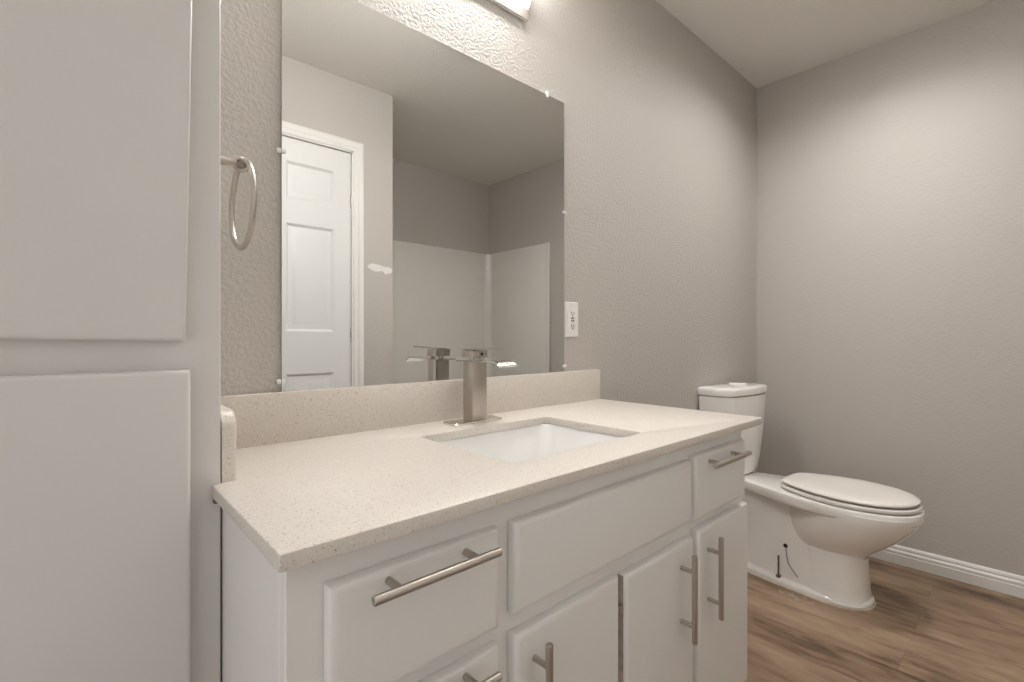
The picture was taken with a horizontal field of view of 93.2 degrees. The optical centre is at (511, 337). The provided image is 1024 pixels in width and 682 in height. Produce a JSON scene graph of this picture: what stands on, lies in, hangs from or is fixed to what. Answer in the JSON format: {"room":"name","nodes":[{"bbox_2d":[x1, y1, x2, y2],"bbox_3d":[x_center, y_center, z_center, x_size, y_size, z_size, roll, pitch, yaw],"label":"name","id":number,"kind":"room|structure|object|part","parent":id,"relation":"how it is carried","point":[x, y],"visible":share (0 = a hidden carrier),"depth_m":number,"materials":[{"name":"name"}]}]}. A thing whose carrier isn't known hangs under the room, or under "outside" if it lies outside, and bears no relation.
{"room":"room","nodes":[
{"label":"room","id":0,"kind":"room"},
{"bbox_2d":[276,0,566,391],"bbox_3d":[-0.154,-0.339,1.308,0.906,0.902,0.009,0,0,-42],"label":"wall mirror","id":1,"kind":"object","parent":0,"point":[422,181],"visible":1,"depth_m":1.21,"materials":[{"name":"silver mirror"}]},
{"bbox_2d":[221,0,756,471],"bbox_3d":[0.109,-0.176,1.637,3.540,2.440,0.120,0,0,-42],"label":"wall","id":2,"kind":"structure","parent":0,"point":[660,130],"depth_m":1.82,"materials":[{"name":"grey paint"}]},
{"bbox_2d":[221,369,599,448],"bbox_3d":[-0.144,0.165,1.311,1.221,0.104,0.020,0,0,-42],"label":"backsplash","id":3,"kind":"structure","parent":2,"relation":"attached to","point":[287,416],"depth_m":1.14,"materials":[{"name":"stone"}]},
{"bbox_2d":[490,0,530,21],"bbox_3d":[-0.127,-1.084,1.280,0.540,0.220,0.086,0,0,-42],"label":"vanity light","id":4,"kind":"object","parent":2,"relation":"attached to","point":[519,8],"visible":1,"depth_m":1.46,"materials":[{"name":"white glass"}]},
{"bbox_2d":[515,0,529,8],"bbox_3d":[-0.124,-1.095,1.277,0.536,0.169,0.077,0,0,-42],"label":"diffuser","id":5,"kind":"object","parent":4,"relation":"attached to","point":[521,4],"depth_m":1.47,"materials":[{"name":"white"}]},
{"bbox_2d":[564,302,577,336],"bbox_3d":[0.202,-0.062,1.634,0.069,0.118,0.009,0,0,-42],"label":"wall outlet","id":6,"kind":"object","parent":2,"relation":"attached to","point":[570,308],"visible":1,"depth_m":1.63,"materials":[{"name":"plastic"}]},
{"bbox_2d":[569,309,575,328],"bbox_3d":[0.203,-0.062,1.633,0.033,0.067,0.003,0,0,-42],"label":"receptacle","id":7,"kind":"object","parent":6,"relation":"attached to","point":[572,312],"depth_m":1.63,"materials":[{"name":"white plastic"}]},
{"bbox_2d":[656,0,997,87],"bbox_3d":[0.944,-1.446,0.723,3.540,0.100,2.595,0,0,-42],"label":"ceiling","id":8,"kind":"structure","parent":0,"point":[766,42],"depth_m":2.17,"materials":[{"name":"white paint"}]},
{"bbox_2d":[745,557,1023,681],"bbox_3d":[0.944,1.094,0.723,3.540,0.100,2.595,0,0,-42],"label":"floor","id":9,"kind":"structure","parent":0,"point":[922,626],"depth_m":1.71,"materials":[{"name":"brown wood"}]},
{"bbox_2d":[0,0,220,681],"bbox_3d":[-0.742,-0.175,0.594,0.626,2.439,0.271,0,0,-42],"label":"linen cabinet","id":10,"kind":"object","parent":9,"relation":"on","point":[110,110],"visible":1,"depth_m":0.62,"materials":[{"name":"paint"}]},
{"bbox_3d":[-0.656,0.465,0.503,0.540,0.840,0.020,0,0,-42],"label":"door","id":11,"kind":"part","parent":10,"relation":"part of","materials":[{"name":"paint"}]},
{"bbox_3d":[-0.650,-0.630,0.508,0.556,1.270,0.020,0,0,-42],"label":"door","id":12,"kind":"part","parent":10,"relation":"part of","materials":[{"name":"paint"}]},
{"bbox_2d":[221,156,256,250],"bbox_3d":[-0.470,-0.231,0.805,0.060,0.166,0.152,0,0,-42],"label":"towel ring","id":13,"kind":"object","parent":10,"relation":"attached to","point":[248,166],"visible":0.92,"depth_m":0.80,"materials":[{"name":"silver metal"}]},
{"bbox_3d":[-0.479,-0.293,0.799,0.040,0.042,0.042,0,0,-42],"label":"mounting post","id":14,"kind":"part","parent":13,"relation":"part of","materials":[{"name":"silver metal"}]},
{"bbox_2d":[221,431,751,681],"bbox_3d":[0.026,0.640,1.079,1.157,0.808,0.588,0,0,-42],"label":"vanity cabinet","id":15,"kind":"object","parent":9,"relation":"on","point":[637,572],"visible":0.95,"depth_m":0.74,"materials":[{"name":"paint"}]},
{"bbox_3d":[-0.113,0.345,0.616,0.247,0.144,0.018,0,0,-42],"label":"drawer","id":16,"kind":"part","parent":15,"relation":"part of","materials":[{"name":"paint"}]},
{"bbox_3d":[-0.092,0.287,0.598,0.183,0.011,0.037,0,0,-42],"label":"handle","id":17,"kind":"part","parent":15,"relation":"part of","materials":[{"name":"silver metal"}]},
{"bbox_3d":[-0.113,0.528,0.616,0.247,0.173,0.018,0,0,-42],"label":"drawer","id":18,"kind":"part","parent":15,"relation":"part of","materials":[{"name":"paint"}]},
{"bbox_3d":[-0.092,0.454,0.598,0.183,0.011,0.037,0,0,-42],"label":"handle","id":19,"kind":"part","parent":15,"relation":"part of","materials":[{"name":"silver metal"}]},
{"bbox_2d":[212,369,761,572],"bbox_3d":[0.034,0.177,1.105,1.234,0.134,0.564,0,0,-42],"label":"countertop","id":20,"kind":"structure","parent":15,"relation":"on","point":[315,475],"depth_m":0.90,"materials":[{"name":"stone"}]},
{"bbox_2d":[443,348,517,425],"bbox_3d":[-0.067,0.120,1.213,0.160,0.192,0.173,0,0,-42],"label":"faucet","id":21,"kind":"object","parent":20,"relation":"on","point":[474,370],"visible":1,"depth_m":1.23,"materials":[{"name":"silver metal"}]},
{"bbox_3d":[-0.100,0.213,1.249,0.160,0.005,0.060,0,0,-42],"label":"plate","id":22,"kind":"part","parent":21,"relation":"part of","materials":[{"name":"silver metal"}]},
{"bbox_3d":[-0.096,0.045,1.247,0.047,0.027,0.047,0,0,-42],"label":"handle","id":23,"kind":"part","parent":21,"relation":"part of","materials":[{"name":"silver metal"}]},
{"bbox_3d":[-0.075,0.028,1.216,0.032,0.008,0.126,0,0,-42],"label":"lever","id":24,"kind":"part","parent":21,"relation":"part of","materials":[{"name":"silver metal"}]},
{"bbox_3d":[-0.066,0.063,1.214,0.060,0.016,0.173,0,0,-42],"label":"spout","id":25,"kind":"part","parent":21,"relation":"part of","materials":[{"name":"silver metal"}]},
{"bbox_2d":[438,423,621,461],"bbox_3d":[0.048,0.312,1.083,0.454,0.154,0.357,0,0,-42],"label":"sink","id":26,"kind":"object","parent":20,"relation":"in","point":[520,444],"visible":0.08,"depth_m":1.25,"materials":[{"name":"white ceramic"}]},
{"bbox_3d":[0.047,0.545,0.725,0.011,0.184,0.037,0,0,-42],"label":"handle","id":27,"kind":"part","parent":15,"relation":"part of","materials":[{"name":"silver metal"}]},
{"bbox_3d":[0.096,0.672,0.807,0.263,0.464,0.018,0,0,-42],"label":"door","id":28,"kind":"part","parent":15,"relation":"part of","materials":[{"name":"paint"}]},
{"bbox_3d":[0.304,0.674,0.997,0.264,0.460,0.018,0,0,-42],"label":"door","id":29,"kind":"part","parent":15,"relation":"part of","materials":[{"name":"paint"}]},
{"bbox_3d":[0.375,0.550,1.025,0.011,0.184,0.037,0,0,-42],"label":"handle","id":30,"kind":"part","parent":15,"relation":"part of","materials":[{"name":"silver metal"}]},
{"bbox_3d":[0.467,0.547,1.109,0.011,0.186,0.037,0,0,-42],"label":"handle","id":31,"kind":"part","parent":15,"relation":"part of","materials":[{"name":"silver metal"}]},
{"bbox_3d":[0.507,0.340,1.182,0.270,0.146,0.018,0,0,-42],"label":"drawer","id":32,"kind":"part","parent":15,"relation":"part of","materials":[{"name":"paint"}]},
{"bbox_3d":[0.517,0.670,1.192,0.278,0.468,0.018,0,0,-42],"label":"door","id":33,"kind":"part","parent":15,"relation":"part of","materials":[{"name":"paint"}]},
{"bbox_3d":[0.515,0.287,1.153,0.190,0.011,0.037,0,0,-42],"label":"handle","id":34,"kind":"part","parent":15,"relation":"part of","materials":[{"name":"silver metal"}]},
{"bbox_2d":[697,382,924,610],"bbox_3d":[1.255,0.629,2.062,0.408,0.830,0.778,0,0,-38],"label":"toilet","id":35,"kind":"object","parent":9,"relation":"on","point":[812,535],"visible":0.87,"depth_m":1.95,"materials":[{"name":"ceramic"}]},
{"bbox_3d":[1.068,0.246,2.297,0.408,0.044,0.177,0,0,-38],"label":"tank lid","id":36,"kind":"part","parent":35,"relation":"part of","materials":[{"name":"ceramic"}]},
{"bbox_3d":[1.068,0.454,2.298,0.396,0.373,0.169,0,0,-38],"label":"tank","id":37,"kind":"part","parent":35,"relation":"part of","materials":[{"name":"ceramic"}]},
{"bbox_3d":[1.349,0.603,1.943,0.338,0.020,0.450,0,0,-38],"label":"lid","id":38,"kind":"part","parent":35,"relation":"part of","materials":[{"name":"plastic"}]},
{"bbox_3d":[1.350,0.627,1.942,0.342,0.016,0.458,0,0,-38],"label":"seat","id":39,"kind":"part","parent":35,"relation":"part of","materials":[{"name":"plastic"}]},
{"bbox_2d":[757,0,1023,575],"bbox_3d":[2.247,-0.176,1.832,0.120,2.440,2.475,0,0,-42],"label":"wall","id":40,"kind":"structure","parent":0,"point":[890,173],"depth_m":2.22,"materials":[{"name":"grey paint"}]},
{"bbox_2d":[869,544,1023,598],"bbox_3d":[1.894,1.002,2.116,0.017,0.084,1.580,0,0,-42],"label":"baseboard","id":41,"kind":"structure","parent":40,"relation":"attached to","point":[1004,582],"depth_m":2.09,"materials":[{"name":"white paint"}]}
]}

